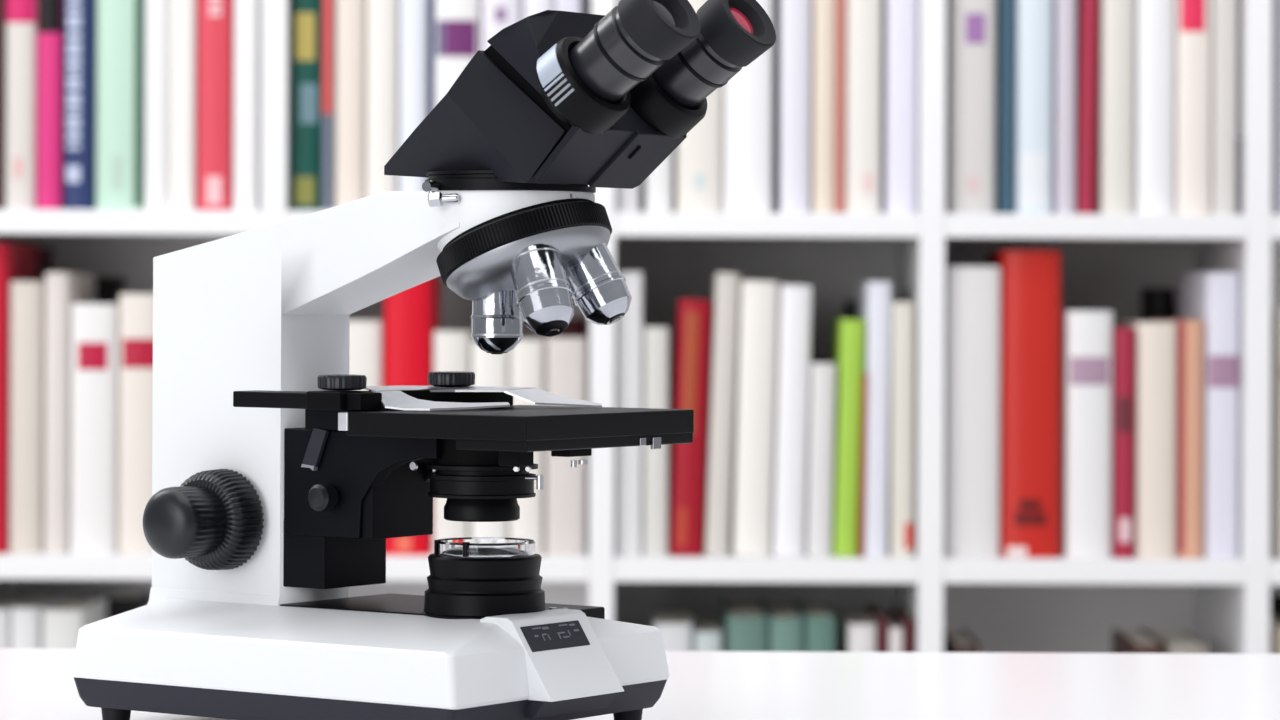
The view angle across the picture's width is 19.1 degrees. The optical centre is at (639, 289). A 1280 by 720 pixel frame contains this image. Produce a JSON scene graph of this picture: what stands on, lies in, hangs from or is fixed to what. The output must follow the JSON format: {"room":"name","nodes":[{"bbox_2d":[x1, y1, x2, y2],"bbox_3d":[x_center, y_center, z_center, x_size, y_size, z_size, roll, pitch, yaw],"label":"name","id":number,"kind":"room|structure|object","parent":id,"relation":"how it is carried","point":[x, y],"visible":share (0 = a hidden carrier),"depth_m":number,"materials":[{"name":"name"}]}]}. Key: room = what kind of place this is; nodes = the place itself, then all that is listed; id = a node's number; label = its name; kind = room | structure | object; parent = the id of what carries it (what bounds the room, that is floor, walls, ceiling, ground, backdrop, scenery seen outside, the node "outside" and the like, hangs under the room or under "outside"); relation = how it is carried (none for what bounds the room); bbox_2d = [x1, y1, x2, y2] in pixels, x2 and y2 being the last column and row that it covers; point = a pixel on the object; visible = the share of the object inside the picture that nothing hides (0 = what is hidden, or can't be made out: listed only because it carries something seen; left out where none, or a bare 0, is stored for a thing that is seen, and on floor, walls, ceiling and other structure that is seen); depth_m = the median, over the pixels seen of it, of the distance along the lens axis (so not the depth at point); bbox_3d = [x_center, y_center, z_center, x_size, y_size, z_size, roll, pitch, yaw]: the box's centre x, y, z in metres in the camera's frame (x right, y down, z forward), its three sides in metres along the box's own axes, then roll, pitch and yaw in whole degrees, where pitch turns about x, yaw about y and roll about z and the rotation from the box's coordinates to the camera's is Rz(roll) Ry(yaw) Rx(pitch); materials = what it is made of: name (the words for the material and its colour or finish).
{"room":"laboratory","nodes":[
{"label":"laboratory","id":0,"kind":"room"},
{"bbox_3d":[-0.004,0.991,1.425,6.400,0.050,5.850,0,0,0],"label":"floor","id":1,"kind":"structure","parent":0,"visible":0},
{"bbox_2d":[0,0,1279,653],"bbox_3d":[0.125,0.106,3.984,1.670,1.720,0.368,0,0,0],"label":"bookcase","id":2,"kind":"object","parent":1,"relation":"on","point":[1062,604],"visible":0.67,"depth_m":3.80,"materials":[{"name":"white laminate"}]},
{"bbox_2d":[0,0,5,208],"bbox_3d":[-0.654,-0.218,3.918,0.024,0.274,0.192,0,0,0],"label":"book","id":3,"kind":"object","parent":2,"relation":"on","point":[2,2],"visible":0.3,"depth_m":3.83,"materials":[{"name":"paper"}]},
{"bbox_2d":[0,243,36,552],"bbox_3d":[-0.650,0.109,3.918,0.025,0.312,0.192,0,0,0],"label":"book","id":4,"kind":"object","parent":2,"relation":"on","point":[18,262],"visible":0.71,"depth_m":3.83,"materials":[{"name":"paper"}]},
{"bbox_2d":[0,593,38,647],"bbox_3d":[-0.651,0.464,3.923,0.030,0.286,0.201,0,0,0],"label":"book","id":5,"kind":"object","parent":2,"relation":"on","point":[10,600],"visible":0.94,"depth_m":3.83,"materials":[{"name":"paper"}]},
{"bbox_2d":[5,0,37,208],"bbox_3d":[-0.624,-0.219,3.914,0.031,0.276,0.186,0,0,0],"label":"book","id":6,"kind":"object","parent":2,"relation":"on","point":[21,82],"visible":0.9,"depth_m":3.82,"materials":[{"name":"paper"}]},
{"bbox_2d":[9,281,44,552],"bbox_3d":[-0.619,0.128,3.926,0.033,0.274,0.207,0,0,0],"label":"book","id":7,"kind":"object","parent":2,"relation":"on","point":[27,298],"visible":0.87,"depth_m":3.82,"materials":[{"name":"paper"}]},
{"bbox_2d":[11,592,69,647],"bbox_3d":[-0.620,0.464,3.927,0.029,0.287,0.210,0,0,0],"label":"book","id":8,"kind":"object","parent":2,"relation":"on","point":[26,616],"visible":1,"depth_m":3.83,"materials":[{"name":"paper"}]},
{"bbox_2d":[37,247,52,280],"bbox_3d":[-0.657,0.110,4.101,0.035,0.310,0.078,0,0,0],"label":"book","id":9,"kind":"object","parent":2,"relation":"on","point":[44,255],"visible":0.12,"depth_m":4.07,"materials":[{"name":"paper"}]},
{"bbox_2d":[37,0,63,209],"bbox_3d":[-0.595,-0.213,3.926,0.024,0.264,0.209,0,0,0],"label":"book","id":10,"kind":"object","parent":2,"relation":"on","point":[50,123],"visible":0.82,"depth_m":3.82,"materials":[{"name":"paper"}]},
{"bbox_2d":[44,272,95,553],"bbox_3d":[-0.588,0.124,3.921,0.024,0.283,0.198,0,0,0],"label":"book","id":11,"kind":"object","parent":2,"relation":"on","point":[62,289],"visible":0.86,"depth_m":3.82,"materials":[{"name":"paper"}]},
{"bbox_2d":[42,596,107,647],"bbox_3d":[-0.582,0.465,3.913,0.042,0.285,0.181,0,0,0],"label":"book","id":12,"kind":"object","parent":2,"relation":"on","point":[62,620],"visible":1,"depth_m":3.83,"materials":[{"name":"paper"}]},
{"bbox_2d":[63,0,96,209],"bbox_3d":[-0.565,-0.223,3.912,0.031,0.284,0.182,0,0,0],"label":"book","id":13,"kind":"object","parent":2,"relation":"on","point":[80,16],"visible":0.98,"depth_m":3.82,"materials":[{"name":"paper"}]},
{"bbox_2d":[70,303,118,553],"bbox_3d":[-0.551,0.140,3.918,0.046,0.252,0.193,0,0,0],"label":"book","id":14,"kind":"object","parent":2,"relation":"on","point":[94,403],"visible":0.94,"depth_m":3.82,"materials":[{"name":"paper"}]},
{"bbox_2d":[96,277,125,303],"bbox_3d":[-0.580,0.125,4.101,0.038,0.280,0.078,0,0,0],"label":"book","id":15,"kind":"object","parent":2,"relation":"on","point":[108,289],"visible":0.2,"depth_m":4.06,"materials":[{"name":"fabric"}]},
{"bbox_2d":[96,0,144,209],"bbox_3d":[-0.525,-0.215,3.924,0.047,0.269,0.205,0,0,0],"label":"book","id":16,"kind":"object","parent":2,"relation":"on","point":[120,47],"visible":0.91,"depth_m":3.82,"materials":[{"name":"paper"}]},
{"bbox_2d":[96,590,149,617],"bbox_3d":[-0.551,0.466,4.054,0.046,0.283,0.108,0,0,0],"label":"book","id":17,"kind":"object","parent":2,"relation":"on","point":[117,603],"visible":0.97,"depth_m":4.00,"materials":[{"name":"fabric"}]},
{"bbox_2d":[118,294,152,553],"bbox_3d":[-0.504,0.135,3.931,0.042,0.262,0.218,0,0,0],"label":"book","id":18,"kind":"object","parent":2,"relation":"on","point":[135,310],"visible":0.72,"depth_m":3.82,"materials":[{"name":"paper"}]},
{"bbox_2d":[144,0,170,209],"bbox_3d":[-0.487,-0.220,3.921,0.025,0.280,0.194,0,0,0],"label":"book","id":19,"kind":"object","parent":2,"relation":"on","point":[157,12],"visible":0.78,"depth_m":3.83,"materials":[{"name":"paper"}]},
{"bbox_2d":[170,0,197,209],"bbox_3d":[-0.461,-0.216,3.912,0.025,0.272,0.179,0,0,0],"label":"book","id":20,"kind":"object","parent":2,"relation":"on","point":[184,13],"visible":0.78,"depth_m":3.82,"materials":[{"name":"paper"}]},
{"bbox_2d":[197,0,233,209],"bbox_3d":[-0.429,-0.207,3.924,0.034,0.254,0.204,0,0,0],"label":"book","id":21,"kind":"object","parent":2,"relation":"on","point":[215,114],"visible":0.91,"depth_m":3.82,"materials":[{"name":"paper"}]},
{"bbox_2d":[233,0,261,210],"bbox_3d":[-0.397,-0.217,3.911,0.024,0.274,0.178,0,0,0],"label":"book","id":22,"kind":"object","parent":2,"relation":"on","point":[247,13],"visible":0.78,"depth_m":3.82,"materials":[{"name":"paper"}]},
{"bbox_2d":[291,0,322,210],"bbox_3d":[-0.336,-0.213,3.921,0.030,0.266,0.200,0,0,0],"label":"book","id":23,"kind":"object","parent":2,"relation":"on","point":[307,15],"visible":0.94,"depth_m":3.82,"materials":[{"name":"paper"}]},
{"bbox_2d":[322,0,334,209],"bbox_3d":[-0.314,-0.208,3.910,0.010,0.258,0.176,0,0,0],"label":"book","id":24,"kind":"object","parent":2,"relation":"on","point":[328,66],"visible":0.57,"depth_m":3.82,"materials":[{"name":"paper"}]},
{"bbox_2d":[334,0,366,206],"bbox_3d":[-0.293,-0.217,3.913,0.030,0.276,0.182,0,0,0],"label":"book","id":25,"kind":"object","parent":2,"relation":"on","point":[350,15],"visible":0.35,"depth_m":3.82,"materials":[{"name":"paper"}]},
{"bbox_2d":[349,319,383,390],"bbox_3d":[-0.283,0.149,3.929,0.046,0.236,0.213,0,0,0],"label":"book","id":26,"kind":"object","parent":2,"relation":"on","point":[366,348],"visible":0.22,"depth_m":3.82,"materials":[{"name":"paper"}]},
{"bbox_2d":[366,0,399,196],"bbox_3d":[-0.260,-0.215,3.921,0.031,0.272,0.199,0,0,0],"label":"book","id":27,"kind":"object","parent":2,"relation":"on","point":[383,16],"visible":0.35,"depth_m":3.82,"materials":[{"name":"paper"}]},
{"bbox_2d":[384,276,440,554],"bbox_3d":[-0.235,0.119,3.917,0.047,0.296,0.191,0,0,0],"label":"book","id":28,"kind":"object","parent":2,"relation":"on","point":[412,316],"visible":0.43,"depth_m":3.82,"materials":[{"name":"paper"}]},
{"bbox_2d":[399,0,429,190],"bbox_3d":[-0.228,-0.218,3.931,0.028,0.278,0.218,0,0,0],"label":"book","id":29,"kind":"object","parent":2,"relation":"on","point":[414,14],"visible":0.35,"depth_m":3.82,"materials":[{"name":"paper"}]},
{"bbox_2d":[433,329,472,552],"bbox_3d":[-0.191,0.154,3.925,0.036,0.226,0.207,0,0,0],"label":"book","id":30,"kind":"object","parent":2,"relation":"on","point":[451,349],"visible":0.33,"depth_m":3.82,"materials":[{"name":"paper"}]},
{"bbox_2d":[429,0,481,112],"bbox_3d":[-0.187,-0.212,3.914,0.050,0.266,0.185,0,0,0],"label":"book","id":31,"kind":"object","parent":2,"relation":"on","point":[455,26],"visible":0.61,"depth_m":3.82,"materials":[{"name":"paper"}]},
{"bbox_2d":[471,341,509,537],"bbox_3d":[-0.152,0.159,3.924,0.037,0.215,0.204,0,0,0],"label":"book","id":32,"kind":"object","parent":2,"relation":"on","point":[493,370],"visible":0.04,"depth_m":3.82,"materials":[{"name":"paper"}]},
{"bbox_2d":[482,0,523,50],"bbox_3d":[-0.140,-0.216,3.916,0.040,0.274,0.190,0,0,0],"label":"book","id":33,"kind":"object","parent":2,"relation":"on","point":[497,15],"visible":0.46,"depth_m":3.82,"materials":[{"name":"paper"}]},
{"bbox_2d":[509,337,545,554],"bbox_3d":[-0.115,0.159,3.933,0.034,0.217,0.222,0,0,0],"label":"book","id":34,"kind":"object","parent":2,"relation":"on","point":[528,358],"visible":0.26,"depth_m":3.82,"materials":[{"name":"paper"}]},
{"bbox_2d":[524,0,554,17],"bbox_3d":[-0.103,-0.219,3.926,0.030,0.280,0.209,0,0,0],"label":"book","id":35,"kind":"object","parent":2,"relation":"on","point":[531,7],"visible":0.02,"depth_m":3.82,"materials":[{"name":"paper"}]},
{"bbox_2d":[545,335,588,555],"bbox_3d":[-0.075,0.158,3.929,0.040,0.219,0.214,0,0,0],"label":"book","id":36,"kind":"object","parent":2,"relation":"on","point":[567,359],"visible":0.71,"depth_m":3.82,"materials":[{"name":"paper"}]},
{"bbox_2d":[555,0,583,12],"bbox_3d":[-0.073,-0.209,3.934,0.026,0.262,0.224,0,0,0],"label":"book","id":37,"kind":"object","parent":2,"relation":"on","point":[560,5],"visible":0.02,"depth_m":3.82,"materials":[{"name":"paper"}]},
{"bbox_2d":[556,317,586,337],"bbox_3d":[-0.074,0.148,4.101,0.032,0.238,0.078,0,0,0],"label":"book","id":38,"kind":"object","parent":2,"relation":"on","point":[577,327],"visible":0.15,"depth_m":4.06,"materials":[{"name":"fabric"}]},
{"bbox_2d":[617,0,638,211],"bbox_3d":[-0.011,-0.215,3.924,0.022,0.274,0.204,0,0,0],"label":"book","id":39,"kind":"object","parent":2,"relation":"on","point":[627,199],"visible":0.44,"depth_m":3.82,"materials":[{"name":"paper"}]},
{"bbox_2d":[616,272,642,555],"bbox_3d":[-0.011,0.125,3.917,0.026,0.286,0.191,0,0,0],"label":"book","id":40,"kind":"object","parent":2,"relation":"on","point":[629,327],"visible":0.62,"depth_m":3.82,"materials":[{"name":"paper"}]},
{"bbox_2d":[643,325,668,555],"bbox_3d":[0.016,0.152,3.935,0.024,0.230,0.225,0,0,0],"label":"book","id":41,"kind":"object","parent":2,"relation":"on","point":[656,339],"visible":0.74,"depth_m":3.82,"materials":[{"name":"paper"}]},
{"bbox_2d":[645,153,671,211],"bbox_3d":[0.019,-0.211,3.920,0.027,0.266,0.196,0,0,0],"label":"book","id":42,"kind":"object","parent":2,"relation":"on","point":[658,186],"visible":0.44,"depth_m":3.82,"materials":[{"name":"paper"}]},
{"bbox_2d":[653,606,691,650],"bbox_3d":[0.033,0.473,3.929,0.039,0.274,0.213,0,0,0],"label":"book","id":43,"kind":"object","parent":2,"relation":"on","point":[675,626],"visible":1,"depth_m":3.83,"materials":[{"name":"paper"}]},
{"bbox_2d":[669,299,710,555],"bbox_3d":[0.051,0.139,3.914,0.033,0.258,0.184,2,0,0],"label":"book","id":44,"kind":"object","parent":2,"relation":"on","point":[688,467],"visible":0.83,"depth_m":3.82,"materials":[{"name":"paper"}]},
{"bbox_2d":[675,0,721,211],"bbox_3d":[0.060,-0.216,3.935,0.046,0.276,0.227,0,0,0],"label":"book","id":45,"kind":"object","parent":2,"relation":"on","point":[698,159],"visible":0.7,"depth_m":3.82,"materials":[{"name":"paper"}]},
{"bbox_2d":[692,614,721,650],"bbox_3d":[0.068,0.477,3.927,0.028,0.266,0.209,0,0,0],"label":"book","id":46,"kind":"object","parent":2,"relation":"on","point":[706,632],"visible":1,"depth_m":3.83,"materials":[{"name":"paper"}]},
{"bbox_2d":[694,615,721,628],"bbox_3d":[0.074,0.482,4.101,0.032,0.256,0.078,0,0,0],"label":"book","id":47,"kind":"object","parent":2,"relation":"on","point":[720,618],"visible":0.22,"depth_m":4.11,"materials":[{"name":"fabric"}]},
{"bbox_2d":[703,273,739,555],"bbox_3d":[0.083,0.125,3.920,0.034,0.285,0.197,0,0,0],"label":"book","id":48,"kind":"object","parent":2,"relation":"on","point":[725,286],"visible":0.99,"depth_m":3.82,"materials":[{"name":"paper"}]},
{"bbox_2d":[722,599,767,651],"bbox_3d":[0.108,0.470,3.936,0.042,0.281,0.228,0,0,0],"label":"book","id":49,"kind":"object","parent":2,"relation":"on","point":[744,624],"visible":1,"depth_m":3.83,"materials":[{"name":"paper"}]},
{"bbox_2d":[722,0,772,212],"bbox_3d":[0.109,-0.218,3.912,0.048,0.280,0.180,0,0,0],"label":"book","id":50,"kind":"object","parent":2,"relation":"on","point":[747,96],"visible":0.7,"depth_m":3.82,"materials":[{"name":"paper"}]},
{"bbox_2d":[729,281,777,555],"bbox_3d":[0.117,0.129,3.930,0.038,0.277,0.216,2,0,0],"label":"book","id":51,"kind":"object","parent":2,"relation":"on","point":[754,404],"visible":0.95,"depth_m":3.82,"materials":[{"name":"paper"}]},
{"bbox_2d":[763,601,803,651],"bbox_3d":[0.147,0.470,3.932,0.035,0.280,0.219,0,0,0],"label":"book","id":52,"kind":"object","parent":2,"relation":"on","point":[785,621],"visible":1,"depth_m":3.83,"materials":[{"name":"paper"}]},
{"bbox_2d":[770,285,811,555],"bbox_3d":[0.154,0.132,3.915,0.032,0.273,0.186,2,0,0],"label":"book","id":53,"kind":"object","parent":2,"relation":"on","point":[794,313],"visible":0.92,"depth_m":3.82,"materials":[{"name":"paper"}]},
{"bbox_2d":[773,0,811,212],"bbox_3d":[0.157,-0.214,3.932,0.031,0.274,0.221,0,0,0],"label":"book","id":54,"kind":"object","parent":2,"relation":"on","point":[792,18],"visible":0.86,"depth_m":3.82,"materials":[{"name":"paper"}]},
{"bbox_2d":[798,601,835,651],"bbox_3d":[0.181,0.470,3.918,0.031,0.282,0.192,0,0,0],"label":"book","id":55,"kind":"object","parent":2,"relation":"on","point":[819,619],"visible":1,"depth_m":3.83,"materials":[{"name":"paper"}]},
{"bbox_2d":[804,360,836,556],"bbox_3d":[0.183,0.171,3.922,0.025,0.194,0.201,1,0,0],"label":"book","id":56,"kind":"object","parent":2,"relation":"on","point":[822,382],"visible":0.9,"depth_m":3.82,"materials":[{"name":"paper"}]},
{"bbox_2d":[811,0,835,212],"bbox_3d":[0.186,-0.208,3.917,0.022,0.262,0.190,0,0,0],"label":"book","id":57,"kind":"object","parent":2,"relation":"on","point":[823,31],"visible":0.84,"depth_m":3.82,"materials":[{"name":"paper"}]},
{"bbox_2d":[835,0,843,212],"bbox_3d":[0.202,-0.210,3.912,0.007,0.266,0.179,0,0,0],"label":"book","id":58,"kind":"object","parent":2,"relation":"on","point":[839,160],"visible":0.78,"depth_m":3.82,"materials":[{"name":"paper"}]},
{"bbox_2d":[832,318,864,556],"bbox_3d":[0.211,0.149,3.911,0.024,0.238,0.178,2,0,0],"label":"book","id":59,"kind":"object","parent":2,"relation":"on","point":[848,339],"visible":0.94,"depth_m":3.82,"materials":[{"name":"paper"}]},
{"bbox_2d":[844,301,855,319],"bbox_3d":[0.231,0.140,4.099,0.019,0.257,0.075,0,0,0],"label":"book","id":60,"kind":"object","parent":2,"relation":"on","point":[849,306],"visible":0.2,"depth_m":4.06,"materials":[{"name":"paper"}]},
{"bbox_2d":[838,609,876,651],"bbox_3d":[0.224,0.474,3.920,0.029,0.274,0.196,0,0,0],"label":"book","id":61,"kind":"object","parent":2,"relation":"on","point":[857,630],"visible":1,"depth_m":3.83,"materials":[{"name":"paper"}]},
{"bbox_2d":[843,0,880,212],"bbox_3d":[0.225,-0.213,3.914,0.036,0.272,0.184,0,0,0],"label":"book","id":62,"kind":"object","parent":2,"relation":"on","point":[862,18],"visible":0.89,"depth_m":3.82,"materials":[{"name":"paper"}]},
{"bbox_2d":[857,372,866,556],"bbox_3d":[0.225,0.176,3.924,0.004,0.185,0.204,2,0,0],"label":"book","id":63,"kind":"object","parent":2,"relation":"on","point":[864,401],"visible":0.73,"depth_m":3.82,"materials":[{"name":"paper"}]},
{"bbox_2d":[856,282,890,556],"bbox_3d":[0.239,0.130,3.929,0.024,0.277,0.214,1,0,0],"label":"book","id":64,"kind":"object","parent":2,"relation":"on","point":[873,299],"visible":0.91,"depth_m":3.82,"materials":[{"name":"paper"}]},
{"bbox_2d":[867,602,887,651],"bbox_3d":[0.244,0.471,3.925,0.008,0.280,0.206,0,0,0],"label":"book","id":65,"kind":"object","parent":2,"relation":"on","point":[875,612],"visible":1,"depth_m":3.82,"materials":[{"name":"paper"}]},
{"bbox_2d":[886,613,902,651],"bbox_3d":[0.257,0.475,3.909,0.014,0.271,0.175,0,0,0],"label":"book","id":66,"kind":"object","parent":2,"relation":"on","point":[895,630],"visible":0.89,"depth_m":3.82,"materials":[{"name":"paper"}]},
{"bbox_2d":[881,0,916,212],"bbox_3d":[0.264,-0.215,3.918,0.031,0.276,0.193,0,0,0],"label":"book","id":67,"kind":"object","parent":2,"relation":"on","point":[898,17],"visible":0.82,"depth_m":3.82,"materials":[{"name":"paper"}]},
{"bbox_2d":[887,302,913,556],"bbox_3d":[0.264,0.141,3.924,0.022,0.257,0.205,0,0,0],"label":"book","id":68,"kind":"object","parent":2,"relation":"on","point":[901,405],"visible":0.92,"depth_m":3.82,"materials":[{"name":"paper"}]},
{"bbox_2d":[892,604,913,651],"bbox_3d":[0.271,0.471,3.920,0.010,0.279,0.196,0,0,0],"label":"book","id":69,"kind":"object","parent":2,"relation":"on","point":[902,616],"visible":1,"depth_m":3.83,"materials":[{"name":"paper"}]},
{"bbox_2d":[943,628,979,651],"bbox_3d":[0.328,0.484,3.914,0.027,0.255,0.185,0,0,0],"label":"book","id":70,"kind":"object","parent":2,"relation":"on","point":[953,641],"visible":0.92,"depth_m":3.89,"materials":[{"name":"paper"}]},
{"bbox_2d":[945,0,995,213],"bbox_3d":[0.336,-0.213,3.931,0.045,0.272,0.219,0,0,0],"label":"book","id":71,"kind":"object","parent":2,"relation":"on","point":[970,160],"visible":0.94,"depth_m":3.82,"materials":[{"name":"paper"}]},
{"bbox_2d":[944,266,1000,557],"bbox_3d":[0.336,0.123,3.933,0.054,0.293,0.222,0,0,0],"label":"book","id":72,"kind":"object","parent":2,"relation":"on","point":[972,389],"visible":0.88,"depth_m":3.82,"materials":[{"name":"paper"}]},
{"bbox_2d":[995,0,1014,213],"bbox_3d":[0.370,-0.208,3.913,0.014,0.264,0.182,0,0,0],"label":"book","id":73,"kind":"object","parent":2,"relation":"on","point":[1005,9],"visible":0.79,"depth_m":3.82,"materials":[{"name":"paper"}]},
{"bbox_2d":[986,251,1060,557],"bbox_3d":[0.395,0.115,3.919,0.058,0.309,0.194,0,0,0],"label":"book","id":74,"kind":"object","parent":2,"relation":"on","point":[1030,280],"visible":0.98,"depth_m":3.82,"materials":[{"name":"paper"}]},
{"bbox_2d":[1014,0,1052,213],"bbox_3d":[0.398,-0.213,3.925,0.037,0.274,0.208,0,0,0],"label":"book","id":75,"kind":"object","parent":2,"relation":"on","point":[1033,18],"visible":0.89,"depth_m":3.82,"materials":[{"name":"paper"}]},
{"bbox_2d":[1052,0,1075,213],"bbox_3d":[0.429,-0.207,3.925,0.020,0.262,0.207,0,0,0],"label":"book","id":76,"kind":"object","parent":2,"relation":"on","point":[1064,11],"visible":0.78,"depth_m":3.82,"materials":[{"name":"paper"}]},
{"bbox_2d":[1060,310,1112,557],"bbox_3d":[0.453,0.145,3.928,0.046,0.249,0.213,0,0,0],"label":"book","id":77,"kind":"object","parent":2,"relation":"on","point":[1086,366],"visible":0.92,"depth_m":3.82,"materials":[{"name":"paper"}]},
{"bbox_2d":[1075,0,1098,213],"bbox_3d":[0.452,-0.211,3.918,0.017,0.270,0.193,1,0,0],"label":"book","id":78,"kind":"object","parent":2,"relation":"on","point":[1086,10],"visible":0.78,"depth_m":3.82,"materials":[{"name":"paper"}]},
{"bbox_2d":[1095,0,1134,213],"bbox_3d":[0.482,-0.214,3.925,0.034,0.276,0.205,0,0,0],"label":"book","id":79,"kind":"object","parent":2,"relation":"on","point":[1114,167],"visible":0.78,"depth_m":3.82,"materials":[{"name":"paper"}]},
{"bbox_2d":[1112,326,1134,557],"bbox_3d":[0.488,0.154,3.924,0.020,0.232,0.205,0,0,0],"label":"book","id":80,"kind":"object","parent":2,"relation":"on","point":[1123,337],"visible":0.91,"depth_m":3.82,"materials":[{"name":"paper"}]},
{"bbox_2d":[1112,628,1164,652],"bbox_3d":[0.513,0.484,3.914,0.032,0.256,0.184,0,0,0],"label":"book","id":81,"kind":"object","parent":2,"relation":"on","point":[1142,641],"visible":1,"depth_m":3.90,"materials":[{"name":"fabric"}]},
{"bbox_2d":[1113,321,1176,557],"bbox_3d":[0.521,0.151,3.925,0.041,0.238,0.207,0,0,0],"label":"book","id":82,"kind":"object","parent":2,"relation":"on","point":[1155,424],"visible":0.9,"depth_m":3.82,"materials":[{"name":"paper"}]},
{"bbox_2d":[1134,0,1174,213],"bbox_3d":[0.520,-0.215,3.913,0.038,0.278,0.181,0,0,0],"label":"book","id":83,"kind":"object","parent":2,"relation":"on","point":[1154,19],"visible":0.78,"depth_m":3.82,"materials":[{"name":"paper"}]},
{"bbox_2d":[1141,288,1174,321],"bbox_3d":[0.558,0.134,4.100,0.027,0.272,0.077,0,0,0],"label":"book","id":84,"kind":"object","parent":2,"relation":"on","point":[1156,303],"visible":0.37,"depth_m":4.06,"materials":[{"name":"paper"}]},
{"bbox_2d":[1146,630,1208,652],"bbox_3d":[0.553,0.485,3.913,0.041,0.254,0.181,0,0,0],"label":"book","id":85,"kind":"object","parent":2,"relation":"on","point":[1184,642],"visible":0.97,"depth_m":3.88,"materials":[{"name":"paper"}]},
{"bbox_2d":[1153,319,1203,558],"bbox_3d":[0.555,0.150,3.921,0.024,0.240,0.199,0,0,0],"label":"book","id":86,"kind":"object","parent":2,"relation":"on","point":[1190,333],"visible":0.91,"depth_m":3.82,"materials":[{"name":"paper"}]},
{"bbox_2d":[1174,0,1211,214],"bbox_3d":[0.558,-0.211,3.912,0.035,0.270,0.181,0,0,0],"label":"book","id":87,"kind":"object","parent":2,"relation":"on","point":[1193,18],"visible":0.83,"depth_m":3.82,"materials":[{"name":"paper"}]},
{"bbox_2d":[1176,273,1239,558],"bbox_3d":[0.587,0.126,3.932,0.034,0.288,0.220,0,0,0],"label":"book","id":88,"kind":"object","parent":2,"relation":"on","point":[1213,298],"visible":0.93,"depth_m":3.82,"materials":[{"name":"paper"}]},
{"bbox_2d":[1211,0,1237,214],"bbox_3d":[0.590,-0.213,3.915,0.024,0.274,0.186,0,0,0],"label":"book","id":89,"kind":"object","parent":2,"relation":"on","point":[1224,12],"visible":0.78,"depth_m":3.82,"materials":[{"name":"paper"}]},
{"bbox_2d":[1237,138,1243,214],"bbox_3d":[0.606,-0.115,3.925,0.005,0.078,0.205,0,0,0],"label":"book","id":90,"kind":"object","parent":2,"relation":"on","point":[1240,141],"visible":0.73,"depth_m":3.82,"materials":[{"name":"paper"}]},
{"bbox_2d":[1270,306,1279,558],"bbox_3d":[0.655,0.144,3.934,0.028,0.254,0.224,0,0,0],"label":"book","id":91,"kind":"object","parent":2,"relation":"on","point":[1275,310],"visible":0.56,"depth_m":3.84,"materials":[{"name":"paper"}]},
{"bbox_2d":[1270,614,1279,653],"bbox_3d":[0.651,0.477,3.929,0.024,0.272,0.215,0,0,0],"label":"book","id":92,"kind":"object","parent":2,"relation":"on","point":[1274,621],"visible":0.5,"depth_m":3.84,"materials":[{"name":"paper"}]},
{"bbox_2d":[1270,591,1279,617],"bbox_3d":[0.692,0.469,4.100,0.026,0.287,0.076,0,0,0],"label":"book","id":93,"kind":"object","parent":2,"relation":"on","point":[1274,596],"visible":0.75,"depth_m":4.07,"materials":[{"name":"paper"}]},
{"bbox_2d":[1272,0,1279,214],"bbox_3d":[0.653,-0.212,3.921,0.024,0.274,0.197,0,0,0],"label":"book","id":94,"kind":"object","parent":2,"relation":"on","point":[1276,3],"visible":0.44,"depth_m":3.83,"materials":[{"name":"paper"}]},
{"bbox_2d":[0,648,1279,719],"bbox_3d":[-0.003,0.591,1.388,2.200,0.750,1.776,0,0,0],"label":"table","id":95,"kind":"object","parent":1,"relation":"on","point":[36,683],"visible":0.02,"depth_m":2.07,"materials":[{"name":"white"}]},
{"bbox_2d":[72,0,775,719],"bbox_3d":[-0.098,0.036,1.837,0.332,0.359,0.176,0,0,35],"label":"microscope","id":96,"kind":"object","parent":95,"relation":"on","point":[280,487],"visible":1,"depth_m":1.81,"materials":[{"name":"white metal"}]},
{"bbox_2d":[280,593,604,618],"bbox_3d":[-0.097,0.158,1.859,0.135,0.007,0.087,0,0,35],"label":"tray","id":97,"kind":"object","parent":96,"relation":"on","point":[292,605],"depth_m":1.82,"materials":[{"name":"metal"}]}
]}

